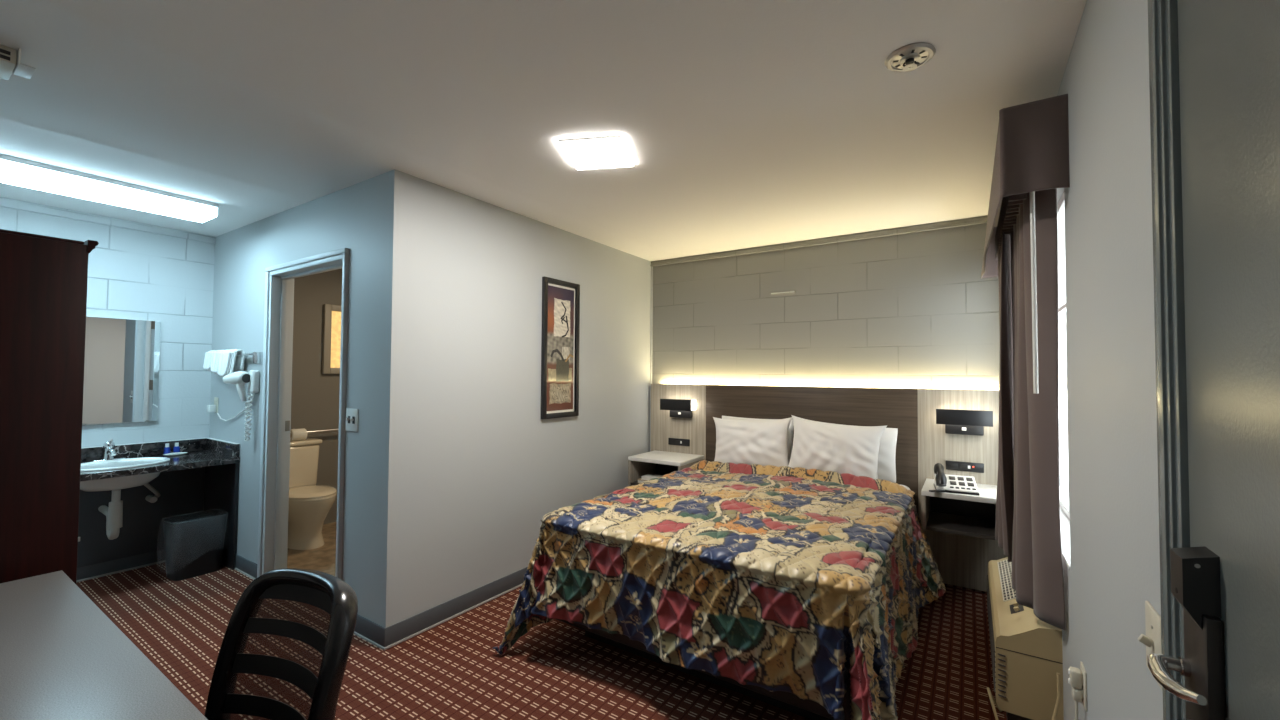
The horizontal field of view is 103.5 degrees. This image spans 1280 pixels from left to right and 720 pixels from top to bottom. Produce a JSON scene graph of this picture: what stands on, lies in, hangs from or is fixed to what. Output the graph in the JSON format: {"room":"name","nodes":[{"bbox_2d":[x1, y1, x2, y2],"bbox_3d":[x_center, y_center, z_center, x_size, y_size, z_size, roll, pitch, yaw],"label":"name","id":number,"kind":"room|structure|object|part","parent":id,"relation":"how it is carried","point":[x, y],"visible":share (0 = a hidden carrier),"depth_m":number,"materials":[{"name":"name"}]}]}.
{"room":"hotel room","nodes":[
{"label":"hotel room","id":0,"kind":"room"},
{"bbox_2d":[0,207,341,524],"bbox_3d":[-3.252,0.267,4.219,0.200,2.440,4.450,-1,-2,33],"label":"wall","id":1,"kind":"structure","parent":0,"point":[133,274],"depth_m":3.76,"materials":[{"name":"white brick"}]},
{"bbox_2d":[0,197,215,243],"bbox_3d":[-3.787,-0.957,3.219,0.020,0.055,1.725,-1,-2,33],"label":"trim","id":2,"kind":"structure","parent":1,"relation":"attached to","point":[4,202],"depth_m":3.42,"materials":[{"name":"white paint"}]},
{"bbox_2d":[76,549,165,581],"bbox_3d":[-3.809,1.402,3.153,0.016,0.105,1.725,-1,-2,33],"label":"baseboard","id":3,"kind":"structure","parent":1,"relation":"attached to","point":[93,571],"depth_m":3.48,"materials":[{"name":"grey plastic"}]},
{"bbox_2d":[82,316,160,425],"bbox_3d":[-3.616,0.076,3.455,0.025,0.728,0.482,-1,-2,33],"label":"bathroom mirror","id":4,"kind":"object","parent":1,"relation":"attached to","point":[122,356],"visible":0.77,"depth_m":3.48,"materials":[{"name":"white mirror"}]},
{"bbox_2d":[81,438,206,461],"bbox_3d":[-3.546,0.636,3.553,0.020,0.092,0.812,-1,-2,33],"label":"backsplash","id":5,"kind":"structure","parent":1,"relation":"attached to","point":[157,448],"depth_m":3.58,"materials":[{"name":"stone"}]},
{"bbox_2d":[307,428,338,433],"bbox_3d":[-2.750,0.645,4.734,0.072,0.071,0.932,-1,-2,33],"label":"grab bar","id":6,"kind":"object","parent":1,"relation":"attached to","point":[325,430],"visible":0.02,"depth_m":4.52,"materials":[{"name":"grey metal"}]},
{"bbox_2d":[322,304,340,373],"bbox_3d":[-2.717,-0.185,4.832,0.035,0.635,0.585,-1,-2,33],"label":"framed picture","id":7,"kind":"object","parent":1,"relation":"in","point":[330,351],"depth_m":4.64,"materials":[{"name":"beige"}]},
{"bbox_3d":[-2.726,-0.185,4.837,0.010,0.535,0.475,-1,-2,33],"label":"glass","id":8,"kind":"part","parent":7,"relation":"part of","materials":[{"name":"glass"}]},
{"bbox_2d":[209,174,381,620],"bbox_3d":[-2.405,0.249,3.381,2.535,2.440,0.120,-1,-2,33],"label":"wall","id":9,"kind":"structure","parent":0,"point":[349,217],"depth_m":3.00,"materials":[{"name":"grey paint"}]},
{"bbox_2d":[207,397,218,412],"bbox_3d":[-3.233,0.341,3.816,0.072,0.116,0.052,-1,-2,33],"label":"wall outlet","id":10,"kind":"object","parent":9,"relation":"attached to","point":[210,408],"visible":1,"depth_m":3.81,"materials":[{"name":"beige plastic"}]},
{"bbox_3d":[-3.221,0.342,3.835,0.072,0.116,0.006,-1,-2,33],"label":"plate","id":11,"kind":"part","parent":10,"relation":"part of","materials":[{"name":"beige plastic"}]},
{"bbox_2d":[217,370,259,440],"bbox_3d":[-2.889,0.310,3.537,0.648,0.478,0.145,-1,-2,33],"label":"hair dryer","id":12,"kind":"object","parent":9,"relation":"attached to","point":[240,378],"visible":1,"depth_m":3.40,"materials":[{"name":"white plastic"}]},
{"bbox_3d":[-2.873,0.336,3.590,0.617,0.222,0.023,-1,-2,32],"label":"supply cord","id":13,"kind":"part","parent":12,"relation":"part of","materials":[{"name":"white plastic"}]},
{"bbox_3d":[-2.691,0.209,3.400,0.063,0.142,0.047,0,-2,7],"label":"handle","id":14,"kind":"part","parent":12,"relation":"part of","materials":[{"name":"white plastic"}]},
{"bbox_2d":[242,374,249,382],"bbox_3d":[-2.643,0.123,3.389,0.004,0.059,0.060,0,-2,17],"label":"grille","id":15,"kind":"object","parent":12,"relation":"attached to","point":[246,377],"depth_m":3.39,"materials":[{"name":"black plastic"}]},
{"bbox_3d":[-2.646,0.383,3.409,0.072,0.326,0.030,-1,-2,33],"label":"coiled cord","id":16,"kind":"part","parent":12,"relation":"part of","materials":[{"name":"white plastic"}]},
{"bbox_2d":[235,554,256,579],"bbox_3d":[-2.928,1.420,3.609,0.994,0.105,0.016,-1,-2,33],"label":"baseboard","id":17,"kind":"structure","parent":9,"relation":"attached to","point":[244,566],"depth_m":3.45,"materials":[{"name":"grey plastic"}]},
{"bbox_2d":[237,352,262,363],"bbox_3d":[-2.880,-0.011,3.590,0.793,0.077,0.062,-1,-2,33],"label":"towel rack","id":18,"kind":"object","parent":9,"relation":"attached to","point":[257,357],"visible":0.34,"depth_m":3.39,"materials":[{"name":"silver metal"}]},
{"bbox_2d":[203,350,217,371],"bbox_3d":[-3.123,0.005,3.706,0.174,0.158,0.101,-1,-2,33],"label":"towel","id":19,"kind":"object","parent":18,"relation":"hanging from","point":[208,355],"visible":0.47,"depth_m":3.68,"materials":[{"name":"white fabric"}]},
{"bbox_2d":[210,350,225,374],"bbox_3d":[-2.986,0.016,3.614,0.182,0.182,0.104,-1,-2,33],"label":"towel","id":20,"kind":"object","parent":18,"relation":"hanging from","point":[215,360],"visible":0.42,"depth_m":3.59,"materials":[{"name":"white fabric"}]},
{"bbox_2d":[217,349,244,376],"bbox_3d":[-2.855,0.026,3.521,0.169,0.206,0.117,-1,-2,33],"label":"towel","id":21,"kind":"object","parent":18,"relation":"hanging from","point":[229,361],"visible":0.94,"depth_m":3.49,"materials":[{"name":"white fabric"}]},
{"bbox_3d":[-2.867,0.004,3.610,0.775,0.042,0.009,-1,-2,33],"label":"rail","id":22,"kind":"part","parent":18,"relation":"part of","materials":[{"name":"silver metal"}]},
{"bbox_2d":[257,248,348,579],"bbox_3d":[-2.045,0.421,3.131,1.030,2.087,0.147,-1,-2,33],"label":"trim","id":23,"kind":"structure","parent":9,"relation":"attached to","point":[279,279],"depth_m":3.34,"materials":[{"name":"grey paint"}]},
{"bbox_3d":[-2.385,0.446,3.414,0.002,0.070,0.028,-1,-2,33],"label":"strike plate","id":24,"kind":"part","parent":23,"relation":"part of","materials":[{"name":"silver metal"}]},
{"bbox_2d":[346,408,358,431],"bbox_3d":[-1.583,0.328,2.757,0.124,0.124,0.023,-1,-2,33],"label":"light switch","id":25,"kind":"object","parent":9,"relation":"attached to","point":[351,414],"visible":1,"depth_m":2.76,"materials":[{"name":"white plastic"}]},
{"bbox_2d":[354,614,384,649],"bbox_3d":[-1.467,1.403,2.656,0.443,0.105,0.016,-1,-2,33],"label":"baseboard","id":26,"kind":"structure","parent":9,"relation":"attached to","point":[365,629],"depth_m":2.60,"materials":[{"name":"grey plastic"}]},
{"bbox_2d":[372,169,650,627],"bbox_3d":[-0.636,0.269,3.663,0.120,2.440,2.525,-1,-2,33],"label":"wall","id":27,"kind":"structure","parent":0,"point":[469,468],"depth_m":3.05,"materials":[{"name":"grey paint"}]},
{"bbox_2d":[383,567,526,649],"bbox_3d":[-0.597,1.435,3.584,0.016,0.105,2.521,-1,-2,33],"label":"baseboard","id":28,"kind":"structure","parent":27,"relation":"attached to","point":[406,629],"depth_m":2.85,"materials":[{"name":"dark grey vinyl"}]},
{"bbox_2d":[541,276,579,418],"bbox_3d":[-0.568,-0.080,3.639,0.026,0.987,0.380,-1,-2,33],"label":"framed art","id":29,"kind":"object","parent":27,"relation":"attached to","point":[560,299],"visible":1,"depth_m":3.63,"materials":[{"name":"black paper"}]},
{"bbox_2d":[547,285,573,410],"bbox_3d":[-0.571,-0.080,3.641,0.001,0.883,0.280,-1,-2,33],"label":"print","id":30,"kind":"object","parent":29,"relation":"attached to","point":[560,335],"depth_m":3.64},
{"bbox_2d":[650,266,652,450],"bbox_3d":[0.103,0.324,4.675,0.012,2.394,0.020,-1,-2,33],"label":"trim","id":31,"kind":"structure","parent":27,"relation":"attached to","point":[651,266],"depth_m":4.68,"materials":[{"name":"grey paint"}]},
{"bbox_2d":[76,522,1006,719],"bbox_3d":[-0.937,1.511,2.790,5.615,0.104,4.650,-1,-2,33],"label":"floor","id":32,"kind":"structure","parent":0,"point":[452,669],"depth_m":2.40,"materials":[{"name":"carpet"}]},
{"bbox_2d":[0,229,98,583],"bbox_3d":[-2.417,0.502,1.668,0.824,1.840,0.681,-1,-2,33],"label":"wardrobe","id":33,"kind":"object","parent":32,"relation":"on","point":[43,279],"visible":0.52,"depth_m":1.64,"materials":[{"name":"brown wood"}]},
{"bbox_3d":[-2.411,-0.393,1.692,0.824,0.048,0.681,-1,-2,33],"label":"crown moulding","id":34,"kind":"part","parent":33,"relation":"part of","materials":[{"name":"brown wood"}]},
{"bbox_2d":[0,570,207,719],"bbox_3d":[-1.258,1.033,0.858,1.825,0.750,0.607,-1,-2,33],"label":"desk","id":35,"kind":"object","parent":32,"relation":"on","point":[62,657],"visible":1,"depth_m":1.10,"materials":[{"name":"grey laminate"}]},
{"bbox_2d":[77,438,239,569],"bbox_3d":[-3.304,1.024,3.383,0.605,0.880,0.812,-1,-2,33],"label":"vanity","id":36,"kind":"object","parent":32,"relation":"on","point":[182,487],"depth_m":3.57,"materials":[{"name":"stone"}]},
{"bbox_2d":[91,440,125,461],"bbox_3d":[-3.518,0.601,3.356,0.153,0.148,0.156,-1,-2,33],"label":"faucet","id":37,"kind":"object","parent":36,"relation":"on","point":[109,452],"visible":0.98,"depth_m":3.36,"materials":[{"name":"silver metal"}]},
{"bbox_3d":[-3.542,0.558,3.372,0.095,0.062,0.058,-1,-2,33],"label":"lever","id":38,"kind":"part","parent":37,"relation":"part of","materials":[{"name":"silver metal"}]},
{"bbox_3d":[-3.518,0.625,3.355,0.154,0.076,0.060,-1,-2,33],"label":"spout","id":39,"kind":"part","parent":37,"relation":"part of","materials":[{"name":"silver metal"}]},
{"bbox_2d":[80,457,169,539],"bbox_3d":[-3.409,0.912,3.279,0.521,0.499,0.524,-1,-2,33],"label":"basin","id":40,"kind":"object","parent":36,"relation":"in","point":[114,512],"visible":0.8,"depth_m":3.22,"materials":[{"name":"white ceramic"}]},
{"bbox_3d":[-3.363,0.743,3.244,0.401,0.163,0.506,-1,-2,33],"label":"bowl","id":41,"kind":"part","parent":40,"relation":"part of","materials":[{"name":"white ceramic"}]},
{"bbox_3d":[-3.558,1.047,3.535,0.012,0.650,0.790,-1,-2,33],"label":"panel","id":42,"kind":"part","parent":36,"relation":"part of","materials":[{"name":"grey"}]},
{"bbox_2d":[80,450,239,481],"bbox_3d":[-3.302,0.698,3.392,0.605,0.038,0.812,-1,-2,33],"label":"countertop","id":43,"kind":"structure","parent":36,"relation":"on","point":[195,459],"depth_m":3.32,"materials":[{"name":"stone"}]},
{"bbox_2d":[164,443,169,453],"bbox_3d":[-3.414,0.644,3.643,0.029,0.083,0.036,-1,-2,33],"label":"toiletry bottle","id":44,"kind":"object","parent":36,"relation":"on","point":[167,448],"visible":0.87,"depth_m":3.63,"materials":[{"name":"blue plastic"}]},
{"bbox_2d":[163,452,187,455],"bbox_3d":[-3.347,0.679,3.635,0.096,0.013,0.138,-1,-2,33],"label":"soap dish","id":45,"kind":"object","parent":36,"relation":"on","point":[177,453],"visible":1,"depth_m":3.63,"materials":[{"name":"white ceramic"}]},
{"bbox_2d":[173,443,179,452],"bbox_3d":[-3.385,0.645,3.687,0.029,0.083,0.036,-1,-2,33],"label":"toiletry bottle","id":46,"kind":"object","parent":36,"relation":"on","point":[176,448],"visible":0.91,"depth_m":3.68,"materials":[{"name":"blue plastic"}]},
{"bbox_3d":[-3.088,1.101,3.711,0.583,0.747,0.021,-1,-2,33],"label":"support panel","id":47,"kind":"part","parent":36,"relation":"part of","materials":[{"name":"black wood"}]},
{"bbox_2d":[162,510,227,580],"bbox_3d":[-3.080,1.272,3.494,0.292,0.394,0.380,-1,-2,31],"label":"waste bin","id":48,"kind":"object","parent":32,"relation":"on","point":[193,542],"visible":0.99,"depth_m":3.42,"materials":[{"name":"black plastic"}]},
{"bbox_2d":[204,568,357,719],"bbox_3d":[-0.964,0.978,1.035,0.624,0.873,0.674,0,-2,26],"label":"office chair","id":49,"kind":"object","parent":32,"relation":"on","point":[284,651],"visible":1,"depth_m":1.27,"materials":[{"name":"black"}]},
{"bbox_2d":[288,438,336,549],"bbox_3d":[-2.756,1.084,4.121,0.707,0.800,0.430,-1,-2,33],"label":"toilet","id":50,"kind":"object","parent":32,"relation":"on","point":[310,504],"visible":0.64,"depth_m":3.99,"materials":[{"name":"beige ceramic"}]},
{"bbox_2d":[290,428,306,440],"bbox_3d":[-2.921,0.638,4.308,0.100,0.100,0.113,-1,-2,33],"label":"toilet roll","id":51,"kind":"object","parent":50,"relation":"on","point":[296,434],"visible":0.81,"depth_m":4.28,"materials":[{"name":"white paper"}]},
{"bbox_3d":[-2.966,0.904,4.264,0.193,0.365,0.407,-1,-2,33],"label":"tank","id":52,"kind":"part","parent":50,"relation":"part of","materials":[{"name":"beige ceramic"}]},
{"bbox_3d":[-2.962,0.704,4.268,0.207,0.035,0.430,-1,-2,33],"label":"tank lid","id":53,"kind":"part","parent":50,"relation":"part of","materials":[{"name":"beige ceramic"}]},
{"bbox_3d":[-2.684,1.290,4.067,0.527,0.385,0.372,-1,-2,33],"label":"bowl","id":54,"kind":"part","parent":50,"relation":"part of","materials":[{"name":"beige ceramic"}]},
{"bbox_3d":[-2.677,1.086,4.069,0.520,0.022,0.386,-1,-2,33],"label":"seat","id":55,"kind":"part","parent":50,"relation":"part of","materials":[{"name":"beige ceramic"}]},
{"bbox_3d":[-2.681,1.062,4.073,0.516,0.025,0.384,-1,-2,33],"label":"lid","id":56,"kind":"part","parent":50,"relation":"part of","materials":[{"name":"beige ceramic"}]},
{"bbox_2d":[556,485,909,719],"bbox_3d":[0.686,1.153,3.002,1.498,0.651,1.999,-1,-2,33],"label":"bed","id":57,"kind":"object","parent":32,"relation":"on","point":[809,709],"visible":0.04,"depth_m":2.15,"materials":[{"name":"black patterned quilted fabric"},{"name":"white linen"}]},
{"bbox_2d":[493,460,945,719],"bbox_3d":[0.577,1.096,2.785,1.852,0.749,1.917,-1,-2,33],"label":"bedspread","id":58,"kind":"object","parent":57,"relation":"on","point":[772,578],"visible":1,"depth_m":2.19,"materials":[{"name":"multicoloured fabric"}]},
{"bbox_2d":[713,417,791,466],"bbox_3d":[0.839,0.637,3.823,0.649,0.434,0.210,-1,-2,32],"label":"pillow","id":59,"kind":"object","parent":58,"relation":"on","point":[763,442],"visible":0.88,"depth_m":3.74,"materials":[{"name":"white fabric"}]},
{"bbox_2d":[788,415,886,478],"bbox_3d":[1.338,0.626,3.490,0.669,0.454,0.215,-1,-2,34],"label":"pillow","id":60,"kind":"object","parent":58,"relation":"on","point":[823,446],"visible":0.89,"depth_m":3.41,"materials":[{"name":"white fabric"}]},
{"bbox_2d":[722,416,793,461],"bbox_3d":[0.910,0.643,3.969,0.590,0.380,0.172,-1,-2,29],"label":"pillow","id":61,"kind":"object","parent":57,"relation":"on","point":[790,431],"visible":0.08,"depth_m":3.83,"materials":[{"name":"white fabric"}]},
{"bbox_2d":[877,428,897,482],"bbox_3d":[1.490,0.643,3.585,0.608,0.373,0.186,-1,-2,36],"label":"pillow","id":62,"kind":"object","parent":57,"relation":"on","point":[886,467],"visible":0.2,"depth_m":3.41,"materials":[{"name":"white fabric"}]},
{"bbox_2d":[987,557,1063,719],"bbox_3d":[1.733,1.251,2.332,0.237,0.432,1.075,-1,-2,33],"label":"air conditioner","id":63,"kind":"object","parent":32,"relation":"on","point":[1027,653],"visible":0.77,"depth_m":1.98,"materials":[{"name":"beige plastic"}]},
{"bbox_2d":[997,559,1015,601],"bbox_3d":[1.850,1.072,2.502,0.106,0.064,0.572,-1,-2,33],"label":"vent","id":64,"kind":"object","parent":63,"relation":"attached to","point":[1005,593],"depth_m":2.48,"materials":[{"name":"grey plastic"}]},
{"bbox_3d":[1.626,1.069,2.178,0.045,0.027,0.100,-1,-2,33],"label":"control panel","id":65,"kind":"part","parent":63,"relation":"part of","materials":[{"name":"black plastic"}]},
{"bbox_3d":[1.461,1.311,1.940,0.101,0.274,0.235,2,-2,-41],"label":"power cord","id":66,"kind":"part","parent":63,"relation":"part of","materials":[{"name":"beige plastic"}]},
{"bbox_2d":[0,0,1086,260],"bbox_3d":[-0.921,-1.026,2.860,5.615,0.100,4.650,-1,-2,33],"label":"ceiling","id":67,"kind":"structure","parent":0,"point":[741,124],"depth_m":1.96,"materials":[{"name":"white paint"}]},
{"bbox_2d":[0,44,35,79],"bbox_3d":[-2.128,-0.991,1.653,0.188,0.052,0.172,-1,-2,33],"label":"ceiling detector","id":68,"kind":"object","parent":67,"relation":"attached to","point":[10,58],"visible":1,"depth_m":1.66,"materials":[{"name":"beige plastic"}]},
{"bbox_2d":[0,154,218,222],"bbox_3d":[-3.081,-0.953,2.726,0.276,0.082,1.212,-1,-2,33],"label":"fluorescent light","id":69,"kind":"object","parent":67,"relation":"attached to","point":[16,171],"visible":1,"depth_m":2.77,"materials":[{"name":"white paint"}]},
{"bbox_2d":[558,135,632,169],"bbox_3d":[-0.201,-0.977,2.388,0.287,0.015,0.303,0,-2,10],"label":"recessed light","id":70,"kind":"object","parent":67,"relation":"in","point":[604,151],"visible":1,"depth_m":2.36,"materials":[{"name":"white paint"}]},
{"bbox_2d":[885,42,935,71],"bbox_3d":[0.887,-0.978,1.659,0.148,0.039,0.148,0,-2,16],"label":"smoke detector","id":71,"kind":"object","parent":67,"relation":"attached to","point":[909,57],"visible":1,"depth_m":1.65,"materials":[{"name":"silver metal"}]},
{"bbox_2d":[652,223,999,389],"bbox_3d":[1.331,0.290,4.007,3.040,2.440,0.200,-1,-2,33],"label":"wall","id":72,"kind":"structure","parent":0,"point":[916,310],"depth_m":3.80,"materials":[{"name":"white brick"}]},
{"bbox_2d":[771,290,794,294],"bbox_3d":[1.139,-0.538,4.029,0.200,0.028,0.016,-1,-2,33],"label":"plate","id":73,"kind":"object","parent":72,"relation":"attached to","point":[787,291],"visible":1,"depth_m":4.03,"materials":[{"name":"grey paint"}]},
{"bbox_2d":[650,215,987,266],"bbox_3d":[1.259,-0.909,3.955,2.760,0.046,0.030,-1,-2,33],"label":"trim","id":74,"kind":"structure","parent":72,"relation":"attached to","point":[981,219],"depth_m":3.81,"materials":[{"name":"grey paint"}]},
{"bbox_2d":[651,384,1007,591],"bbox_3d":[1.250,0.846,3.884,2.717,1.282,0.059,-1,-2,33],"label":"headboard","id":75,"kind":"object","parent":72,"relation":"attached to","point":[922,443],"visible":0.39,"depth_m":3.50,"materials":[{"name":"brown laminate"}]},
{"bbox_2d":[628,450,703,484],"bbox_3d":[0.223,0.928,4.259,0.495,0.235,0.430,-1,-2,33],"label":"nightstand","id":76,"kind":"object","parent":75,"relation":"attached to","point":[654,462],"visible":0.6,"depth_m":4.25,"materials":[{"name":"white laminate"}]},
{"bbox_3d":[0.026,0.945,4.390,0.022,0.205,0.425,-1,-2,33],"label":"panel","id":77,"kind":"part","parent":76,"relation":"part of","materials":[{"name":"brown wood"}]},
{"bbox_3d":[0.335,0.939,4.431,0.451,0.185,0.020,-1,-2,33],"label":"panel","id":78,"kind":"part","parent":76,"relation":"part of","materials":[{"name":"grey laminate"}]},
{"bbox_3d":[0.422,0.941,4.132,0.022,0.205,0.425,-1,-2,33],"label":"panel","id":79,"kind":"part","parent":76,"relation":"part of","materials":[{"name":"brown wood"}]},
{"bbox_3d":[0.100,1.007,4.202,0.200,0.030,0.150,-1,-2,33],"label":"book","id":80,"kind":"object","parent":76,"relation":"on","visible":0},
{"bbox_2d":[641,474,662,479],"bbox_3d":[0.108,0.978,4.197,0.164,0.026,0.124,0,-2,28],"label":"book","id":81,"kind":"object","parent":80,"relation":"on","point":[647,476],"visible":0.56,"depth_m":4.18,"materials":[{"name":"white paper"}]},
{"bbox_2d":[660,399,695,417],"bbox_3d":[0.336,0.420,4.382,0.304,0.165,0.128,-1,-2,33],"label":"wall sconce","id":82,"kind":"object","parent":75,"relation":"attached to","point":[679,408],"visible":1,"depth_m":4.34,"materials":[{"name":"black plastic"}]},
{"bbox_3d":[0.303,0.385,4.333,0.304,0.098,0.009,-1,-2,33],"label":"lamp shade","id":83,"kind":"part","parent":82,"relation":"part of","materials":[{"name":"black plastic"}]},
{"bbox_3d":[0.358,0.464,4.416,0.210,0.080,0.045,-1,-2,33],"label":"plate","id":84,"kind":"part","parent":82,"relation":"part of","materials":[{"name":"black plastic"}]},
{"bbox_2d":[691,400,695,409],"bbox_3d":[0.336,0.387,4.383,0.294,0.082,0.105,-1,-2,33],"label":"diffuser","id":85,"kind":"object","parent":82,"relation":"attached to","point":[693,402],"depth_m":4.30,"materials":[{"name":"white plastic"}]},
{"bbox_3d":[0.335,0.856,4.462,0.553,1.282,0.027,-1,-2,33],"label":"panel","id":86,"kind":"part","parent":75,"relation":"part of","materials":[{"name":"grey wood"}]},
{"bbox_2d":[668,438,689,445],"bbox_3d":[0.345,0.720,4.434,0.210,0.060,0.014,-1,-2,33],"label":"power outlet","id":87,"kind":"object","parent":75,"relation":"attached to","point":[671,441],"visible":1,"depth_m":4.42,"materials":[{"name":"black plastic"}]},
{"bbox_3d":[1.233,0.845,3.876,1.591,1.282,0.027,-1,-2,33],"label":"panel","id":88,"kind":"part","parent":75,"relation":"part of","materials":[{"name":"brown laminate"}]},
{"bbox_2d":[921,478,996,539],"bbox_3d":[1.981,0.908,3.114,0.398,0.235,0.430,-1,-2,33],"label":"nightstand","id":89,"kind":"object","parent":75,"relation":"attached to","point":[953,513],"visible":0.7,"depth_m":3.12,"materials":[{"name":"white laminate"}]},
{"bbox_3d":[1.825,0.924,3.218,0.022,0.205,0.425,-1,-2,33],"label":"panel","id":90,"kind":"part","parent":89,"relation":"part of","materials":[{"name":"brown wood"}]},
{"bbox_2d":[929,463,978,495],"bbox_3d":[1.882,0.716,3.046,0.257,0.144,0.282,0,-2,26],"label":"telephone","id":91,"kind":"object","parent":89,"relation":"on","point":[958,484],"visible":1,"depth_m":3.01,"materials":[{"name":"white plastic"}]},
{"bbox_3d":[1.754,0.775,2.992,0.093,0.017,0.033,1,-2,-16],"label":"coil cord","id":92,"kind":"part","parent":91,"relation":"part of","materials":[{"name":"black plastic"}]},
{"bbox_2d":[926,512,994,539],"bbox_3d":[1.983,1.015,3.115,0.354,0.020,0.420,-1,-2,33],"label":"shelf","id":93,"kind":"object","parent":89,"relation":"attached to","point":[959,523],"depth_m":3.08,"materials":[{"name":"grey laminate"}]},
{"bbox_3d":[2.093,0.918,3.285,0.354,0.185,0.020,-1,-2,33],"label":"panel","id":94,"kind":"part","parent":89,"relation":"part of","materials":[{"name":"grey laminate"}]},
{"bbox_3d":[2.139,0.835,3.286,0.573,1.282,0.027,-1,-2,33],"label":"panel","id":95,"kind":"part","parent":75,"relation":"part of","materials":[{"name":"grey wood"}]},
{"bbox_2d":[936,409,992,435],"bbox_3d":[2.083,0.400,3.244,0.304,0.165,0.128,-1,-2,33],"label":"wall sconce","id":96,"kind":"object","parent":75,"relation":"attached to","point":[964,422],"visible":1,"depth_m":3.21,"materials":[{"name":"black plastic"}]},
{"bbox_3d":[2.050,0.365,3.195,0.304,0.098,0.009,-1,-2,33],"label":"lamp shade","id":97,"kind":"part","parent":96,"relation":"part of","materials":[{"name":"black plastic"}]},
{"bbox_3d":[2.105,0.443,3.277,0.210,0.080,0.045,-1,-2,33],"label":"plate","id":98,"kind":"part","parent":96,"relation":"part of","materials":[{"name":"black plastic"}]},
{"bbox_2d":[946,460,983,472],"bbox_3d":[2.112,0.692,3.283,0.203,0.060,0.014,-1,-2,33],"label":"power outlet","id":99,"kind":"object","parent":75,"relation":"attached to","point":[950,465],"visible":1,"depth_m":3.27,"materials":[{"name":"black plastic"}]},
{"bbox_2d":[951,463,957,468],"bbox_3d":[2.063,0.694,3.309,0.036,0.036,0.002,-1,-2,33],"label":"socket","id":100,"kind":"object","parent":99,"relation":"attached to","point":[953,465],"depth_m":3.31,"materials":[{"name":"black plastic"}]},
{"bbox_2d":[961,464,967,469],"bbox_3d":[2.109,0.693,3.279,0.036,0.036,0.002,-1,-2,33],"label":"socket","id":101,"kind":"object","parent":99,"relation":"attached to","point":[963,466],"depth_m":3.28,"materials":[{"name":"black plastic"}]},
{"bbox_2d":[1057,0,1162,719],"bbox_3d":[1.268,0.215,1.274,0.160,2.440,4.450,-1,-2,33],"label":"wall","id":102,"kind":"structure","parent":0,"point":[1115,550],"depth_m":1.21,"materials":[{"name":"grey paint"}]},
{"bbox_2d":[981,94,1069,277],"bbox_3d":[1.773,-0.688,2.411,0.220,0.360,1.642,-1,-2,33],"label":"valance","id":103,"kind":"object","parent":102,"relation":"attached to","point":[1032,150],"visible":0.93,"depth_m":1.74,"materials":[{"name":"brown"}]},
{"bbox_2d":[995,188,1065,629],"bbox_3d":[1.786,0.108,2.445,0.136,1.724,1.466,-1,-2,29],"label":"curtain","id":104,"kind":"object","parent":103,"relation":"hanging from","point":[1027,520],"visible":0.99,"depth_m":1.90,"materials":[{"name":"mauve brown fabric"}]},
{"bbox_3d":[1.871,0.110,2.599,0.075,1.670,0.564,-1,-2,31],"label":"panel","id":105,"kind":"part","parent":104,"relation":"part of","materials":[{"name":"grey fabric"}]},
{"bbox_2d":[1057,193,1065,316],"bbox_3d":[1.915,-0.412,2.341,0.040,0.440,1.426,-1,-2,33],"label":"window","id":106,"kind":"structure","parent":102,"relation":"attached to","point":[1060,206],"depth_m":2.08,"materials":[{"name":"white glass"}]},
{"bbox_3d":[1.913,-0.201,2.336,0.026,0.018,1.422,-1,-2,33],"label":"rail","id":107,"kind":"part","parent":106,"relation":"part of","materials":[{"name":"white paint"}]},
{"bbox_2d":[1059,312,1070,570],"bbox_3d":[1.931,0.054,2.316,0.144,1.374,1.450,-1,-2,33],"label":"window","id":108,"kind":"structure","parent":102,"relation":"in","point":[1064,498],"depth_m":2.30,"materials":[{"name":"white glass"}]},
{"bbox_3d":[1.910,0.733,2.308,0.104,0.016,1.448,-1,-2,33],"label":"sill","id":109,"kind":"part","parent":108,"relation":"part of","materials":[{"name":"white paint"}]},
{"bbox_2d":[1068,661,1087,719],"bbox_3d":[1.329,1.179,1.532,0.039,0.498,0.072,-1,-2,33],"label":"wall outlet","id":110,"kind":"object","parent":102,"relation":"attached to","point":[1077,678],"visible":1,"depth_m":1.52,"materials":[{"name":"beige plastic"}]},
{"bbox_3d":[1.331,1.230,1.530,0.018,0.395,0.008,-1,-2,33],"label":"cord","id":111,"kind":"part","parent":110,"relation":"part of","materials":[{"name":"beige plastic"}]},
{"bbox_3d":[1.344,0.988,1.529,0.006,0.116,0.072,-1,-2,33],"label":"plate","id":112,"kind":"part","parent":110,"relation":"part of","materials":[{"name":"beige plastic"}]},
{"bbox_2d":[1138,601,1162,690],"bbox_3d":[0.940,0.523,0.935,0.026,0.126,0.094,-1,-2,33],"label":"light switch","id":113,"kind":"object","parent":102,"relation":"attached to","point":[1152,640],"visible":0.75,"depth_m":0.93,"materials":[{"name":"beige plastic"}]},
{"bbox_2d":[1148,0,1189,719],"bbox_3d":[0.648,0.331,0.376,0.122,2.150,1.155,-1,-2,33],"label":"door frame","id":114,"kind":"structure","parent":102,"relation":"attached to","point":[1165,131],"depth_m":0.84,"materials":[{"name":"grey metal"}]},
{"bbox_2d":[1148,0,1279,719],"bbox_3d":[0.602,0.380,0.405,0.111,2.038,0.947,-1,-2,33],"label":"door","id":115,"kind":"structure","parent":102,"relation":"in","point":[1226,584],"depth_m":0.67,"materials":[{"name":"grey paint"}]},
{"bbox_3d":[0.775,0.462,0.726,0.049,0.030,0.136,-1,-2,33],"label":"lever handle","id":116,"kind":"part","parent":115,"relation":"part of","materials":[{"name":"silver metal"}]}
]}

